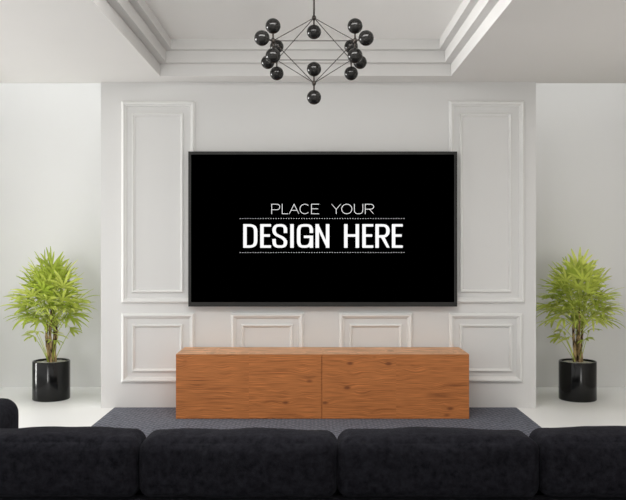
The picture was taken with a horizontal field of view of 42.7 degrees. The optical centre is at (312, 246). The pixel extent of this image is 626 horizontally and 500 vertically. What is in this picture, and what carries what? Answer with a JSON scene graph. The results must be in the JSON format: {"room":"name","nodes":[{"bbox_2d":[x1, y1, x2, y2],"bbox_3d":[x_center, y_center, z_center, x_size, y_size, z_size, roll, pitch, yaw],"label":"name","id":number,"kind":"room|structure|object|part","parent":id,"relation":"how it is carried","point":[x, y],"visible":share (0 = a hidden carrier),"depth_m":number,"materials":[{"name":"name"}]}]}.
{"room":"living room","nodes":[
{"label":"living room","id":0,"kind":"room"},
{"bbox_2d":[93,0,511,75],"bbox_3d":[-0.061,-1.534,4.070,2.378,0.272,4.940,0,0,0],"label":"crown molding","id":1,"kind":"structure","parent":0,"point":[134,19],"depth_m":6.43,"materials":[{"name":"paint"}]},
{"bbox_2d":[145,0,462,38],"bbox_3d":[-0.061,-1.670,4.070,2.154,0.001,4.716,0,0,0],"label":"ceiling","id":2,"kind":"structure","parent":0,"point":[181,19],"depth_m":5.80,"materials":[{"name":"paint"}]},
{"bbox_2d":[254,0,373,104],"bbox_3d":[0.006,-1.262,4.800,0.674,0.815,0.674,0,0,0],"label":"chandelier","id":3,"kind":"object","parent":2,"relation":"hanging from","point":[366,37],"visible":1,"depth_m":4.75,"materials":[{"name":"black glass"}]},
{"bbox_3d":[-0.288,-1.177,4.506,0.086,0.086,0.086,0,0,0],"label":"globe","id":4,"kind":"part","parent":3,"relation":"part of","materials":[{"name":"black glass"}]},
{"bbox_3d":[-0.288,-1.177,5.094,0.086,0.086,0.086,0,0,0],"label":"globe","id":5,"kind":"part","parent":3,"relation":"part of","materials":[{"name":"black glass"}]},
{"bbox_3d":[-0.228,-1.092,4.566,0.086,0.086,0.086,0,0,0],"label":"globe","id":6,"kind":"part","parent":3,"relation":"part of","materials":[{"name":"black glass"}]},
{"bbox_3d":[-0.228,-1.261,4.566,0.086,0.086,0.086,0,0,0],"label":"globe","id":7,"kind":"part","parent":3,"relation":"part of","materials":[{"name":"black glass"}]},
{"bbox_3d":[-0.228,-1.092,5.034,0.086,0.086,0.086,0,0,0],"label":"globe","id":8,"kind":"part","parent":3,"relation":"part of","materials":[{"name":"black glass"}]},
{"bbox_3d":[-0.228,-1.261,5.034,0.086,0.086,0.086,0,0,0],"label":"globe","id":9,"kind":"part","parent":3,"relation":"part of","materials":[{"name":"black glass"}]},
{"bbox_3d":[0.006,-1.511,4.800,0.011,0.277,0.011,0,0,0],"label":"rod","id":10,"kind":"part","parent":3,"relation":"part of","materials":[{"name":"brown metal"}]},
{"bbox_3d":[0.006,-0.898,4.800,0.086,0.086,0.086,0,0,0],"label":"globe","id":11,"kind":"part","parent":3,"relation":"part of","materials":[{"name":"black glass"}]},
{"bbox_3d":[0.006,-1.067,4.800,0.086,0.086,0.086,0,0,0],"label":"globe","id":12,"kind":"part","parent":3,"relation":"part of","materials":[{"name":"black glass"}]},
{"bbox_3d":[0.006,-1.290,4.800,0.086,0.086,0.086,0,0,0],"label":"globe","id":13,"kind":"part","parent":3,"relation":"part of","materials":[{"name":"black glass"}]},
{"bbox_3d":[0.240,-1.092,5.034,0.086,0.086,0.086,0,0,0],"label":"globe","id":14,"kind":"part","parent":3,"relation":"part of","materials":[{"name":"black glass"}]},
{"bbox_3d":[0.240,-1.261,5.034,0.086,0.086,0.086,0,0,0],"label":"globe","id":15,"kind":"part","parent":3,"relation":"part of","materials":[{"name":"black glass"}]},
{"bbox_3d":[0.240,-1.092,4.566,0.086,0.086,0.086,0,0,0],"label":"globe","id":16,"kind":"part","parent":3,"relation":"part of","materials":[{"name":"black glass"}]},
{"bbox_3d":[0.240,-1.261,4.566,0.086,0.086,0.086,0,0,0],"label":"globe","id":17,"kind":"part","parent":3,"relation":"part of","materials":[{"name":"black glass"}]},
{"bbox_3d":[0.300,-1.177,5.094,0.086,0.086,0.086,0,0,0],"label":"globe","id":18,"kind":"part","parent":3,"relation":"part of","materials":[{"name":"black glass"}]},
{"bbox_3d":[0.300,-1.177,4.506,0.086,0.086,0.086,0,0,0],"label":"globe","id":19,"kind":"part","parent":3,"relation":"part of","materials":[{"name":"black glass"}]},
{"bbox_2d":[0,83,625,386],"bbox_3d":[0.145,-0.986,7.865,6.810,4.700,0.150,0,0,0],"label":"wall","id":20,"kind":"structure","parent":0,"point":[50,133],"depth_m":7.79,"materials":[{"name":"paint"}]},
{"bbox_2d":[0,0,625,82],"bbox_3d":[0.145,-1.717,2.615,6.410,0.638,8.430,0,0,0],"label":"ceiling","id":21,"kind":"structure","parent":0,"point":[42,41],"depth_m":5.63,"materials":[{"name":"paint"}]},
{"bbox_2d":[0,387,625,427],"bbox_3d":[0.145,1.424,3.195,6.810,0.120,9.590,0,0,0],"label":"floor","id":22,"kind":"structure","parent":0,"point":[83,408],"depth_m":6.71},
{"bbox_2d":[2,246,99,401],"bbox_3d":[-2.353,0.677,7.204,0.808,1.373,0.816,0,0,-35],"label":"potted palm","id":23,"kind":"object","parent":22,"relation":"on","point":[50,374],"visible":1,"depth_m":7.09,"materials":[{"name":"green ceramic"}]},
{"bbox_2d":[32,358,69,401],"bbox_3d":[-2.352,1.192,7.190,0.327,0.345,0.327,0,0,0],"label":"pot","id":24,"kind":"object","parent":23,"relation":"attached to","point":[50,376],"depth_m":7.05,"materials":[{"name":"black ceramic"}]},
{"bbox_2d":[92,407,541,438],"bbox_3d":[0.020,1.361,4.663,3.404,0.006,4.226,0,0,0],"label":"area rug","id":25,"kind":"object","parent":22,"relation":"on","point":[147,420],"visible":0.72,"depth_m":6.23,"materials":[{"name":"grey carpet"}]},
{"bbox_2d":[0,398,625,499],"bbox_3d":[0.150,1.031,3.525,3.726,0.654,0.735,0,0,0],"label":"sofa","id":26,"kind":"object","parent":25,"relation":"on","point":[45,462],"visible":1,"depth_m":3.18,"materials":[{"name":"black fabric"}]},
{"bbox_3d":[-1.546,0.993,3.496,0.332,0.578,0.653,0,0,0],"label":"armrest","id":27,"kind":"part","parent":26,"relation":"part of","materials":[{"name":"black fabric"}]},
{"bbox_2d":[0,426,145,498],"bbox_3d":[-1.055,0.889,3.303,0.717,0.277,0.280,0,0,0],"label":"cushion","id":28,"kind":"object","parent":26,"relation":"on","point":[45,462],"depth_m":3.18,"materials":[{"name":"black fabric"}]},
{"bbox_2d":[139,427,337,498],"bbox_3d":[-0.300,0.892,3.302,0.810,0.274,0.283,0,0,0],"label":"cushion","id":29,"kind":"object","parent":26,"relation":"on","point":[253,462],"depth_m":3.18,"materials":[{"name":"black fabric"}]},
{"bbox_3d":[0.150,1.141,3.221,3.160,0.266,0.098,0,0,0],"label":"frame","id":30,"kind":"part","parent":26,"relation":"part of","materials":[{"name":"black fabric"}]},
{"bbox_2d":[337,426,538,498],"bbox_3d":[0.503,0.889,3.301,0.819,0.274,0.283,0,0,0],"label":"cushion","id":31,"kind":"object","parent":26,"relation":"on","point":[416,462],"depth_m":3.18,"materials":[{"name":"black fabric"}]},
{"bbox_2d":[529,426,625,498],"bbox_3d":[1.309,0.889,3.302,0.809,0.278,0.285,0,0,0],"label":"cushion","id":32,"kind":"object","parent":26,"relation":"on","point":[578,462],"depth_m":3.18,"materials":[{"name":"black fabric"}]},
{"bbox_2d":[176,347,468,418],"bbox_3d":[0.075,1.101,6.535,2.315,0.513,0.438,0,0,0],"label":"tv stand","id":33,"kind":"object","parent":25,"relation":"on","point":[212,382],"visible":1,"depth_m":6.32,"materials":[{"name":"brown wood"}]},
{"bbox_3d":[-0.508,1.102,6.325,1.150,0.506,0.018,0,0,0],"label":"door","id":34,"kind":"part","parent":33,"relation":"part of","materials":[{"name":"brown wood"}]},
{"bbox_3d":[0.075,0.846,6.535,2.315,0.003,0.438,0,0,0],"label":"panel","id":35,"kind":"part","parent":33,"relation":"part of","materials":[{"name":"brown wood"}]},
{"bbox_3d":[0.652,1.102,6.325,1.161,0.506,0.018,0,0,0],"label":"door","id":36,"kind":"part","parent":33,"relation":"part of","materials":[{"name":"brown wood"}]},
{"bbox_2d":[536,247,625,402],"bbox_3d":[2.365,0.682,7.185,0.825,1.365,0.852,0,0,0],"label":"potted palm","id":37,"kind":"object","parent":22,"relation":"on","point":[577,375],"visible":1,"depth_m":7.06,"materials":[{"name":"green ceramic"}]},
{"bbox_2d":[559,358,596,402],"bbox_3d":[2.372,1.192,7.170,0.327,0.345,0.327,0,0,0],"label":"pot","id":38,"kind":"object","parent":37,"relation":"attached to","point":[577,376],"depth_m":7.03,"materials":[{"name":"black ceramic"}]},
{"bbox_2d":[101,82,535,407],"bbox_3d":[0.046,-0.167,7.285,3.687,3.062,1.010,0,0,0],"label":"wall","id":39,"kind":"structure","parent":0,"point":[229,116],"depth_m":6.78,"materials":[{"name":"paint"}]},
{"bbox_2d":[132,324,182,371],"bbox_3d":[-1.318,0.854,6.768,0.431,0.403,0.024,0,0,0],"label":"trim","id":40,"kind":"structure","parent":39,"relation":"attached to","point":[134,369],"depth_m":6.77,"materials":[{"name":"paint"}]},
{"bbox_2d":[121,101,194,302],"bbox_3d":[-1.309,-0.379,6.763,0.623,1.708,0.034,0,0,0],"label":"trim","id":41,"kind":"structure","parent":39,"relation":"attached to","point":[124,104],"depth_m":6.76,"materials":[{"name":"paint"}]},
{"bbox_2d":[132,113,183,292],"bbox_3d":[-1.315,-0.374,6.768,0.437,1.520,0.024,0,0,0],"label":"trim","id":42,"kind":"structure","parent":39,"relation":"attached to","point":[181,290],"depth_m":6.76,"materials":[{"name":"paint"}]},
{"bbox_2d":[121,313,194,382],"bbox_3d":[-1.311,0.853,6.763,0.619,0.586,0.034,0,0,0],"label":"trim","id":43,"kind":"structure","parent":39,"relation":"attached to","point":[124,379],"depth_m":6.75,"materials":[{"name":"paint"}]},
{"bbox_2d":[241,324,292,346],"bbox_3d":[-0.389,0.854,6.768,0.439,0.403,0.024,0,0,0],"label":"trim","id":44,"kind":"structure","parent":39,"relation":"attached to","point":[242,325],"depth_m":6.77,"materials":[{"name":"paint"}]},
{"bbox_2d":[231,313,303,346],"bbox_3d":[-0.387,0.853,6.763,0.618,0.586,0.034,0,0,0],"label":"trim","id":45,"kind":"structure","parent":39,"relation":"attached to","point":[300,316],"depth_m":6.75,"materials":[{"name":"paint"}]},
{"bbox_2d":[188,151,456,306],"bbox_3d":[0.082,-0.151,6.740,2.254,1.300,0.080,0,0,0],"label":"television","id":46,"kind":"object","parent":39,"relation":"attached to","point":[266,228],"visible":1,"depth_m":6.71,"materials":[{"name":"black"}]},
{"bbox_2d":[349,324,401,346],"bbox_3d":[0.530,0.854,6.768,0.444,0.403,0.024,0,0,0],"label":"trim","id":47,"kind":"structure","parent":39,"relation":"attached to","point":[351,326],"depth_m":6.77,"materials":[{"name":"paint"}]},
{"bbox_2d":[339,313,412,346],"bbox_3d":[0.531,0.853,6.763,0.622,0.586,0.034,0,0,0],"label":"trim","id":48,"kind":"structure","parent":39,"relation":"attached to","point":[409,316],"depth_m":6.75,"materials":[{"name":"paint"}]},
{"bbox_2d":[459,113,511,291],"bbox_3d":[1.461,-0.374,6.768,0.441,1.517,0.024,0,0,0],"label":"trim","id":49,"kind":"structure","parent":39,"relation":"attached to","point":[461,115],"depth_m":6.77,"materials":[{"name":"paint"}]},
{"bbox_2d":[449,313,521,381],"bbox_3d":[1.461,0.852,6.763,0.620,0.585,0.034,0,0,0],"label":"trim","id":50,"kind":"structure","parent":39,"relation":"attached to","point":[452,316],"depth_m":6.75,"materials":[{"name":"paint"}]},
{"bbox_2d":[459,324,511,371],"bbox_3d":[1.464,0.854,6.768,0.446,0.403,0.024,0,0,0],"label":"trim","id":51,"kind":"structure","parent":39,"relation":"attached to","point":[461,326],"depth_m":6.77,"materials":[{"name":"paint"}]},
{"bbox_2d":[449,101,523,302],"bbox_3d":[1.469,-0.381,6.763,0.638,1.710,0.034,0,0,0],"label":"trim","id":52,"kind":"structure","parent":39,"relation":"attached to","point":[452,104],"depth_m":6.75,"materials":[{"name":"paint"}]}
]}

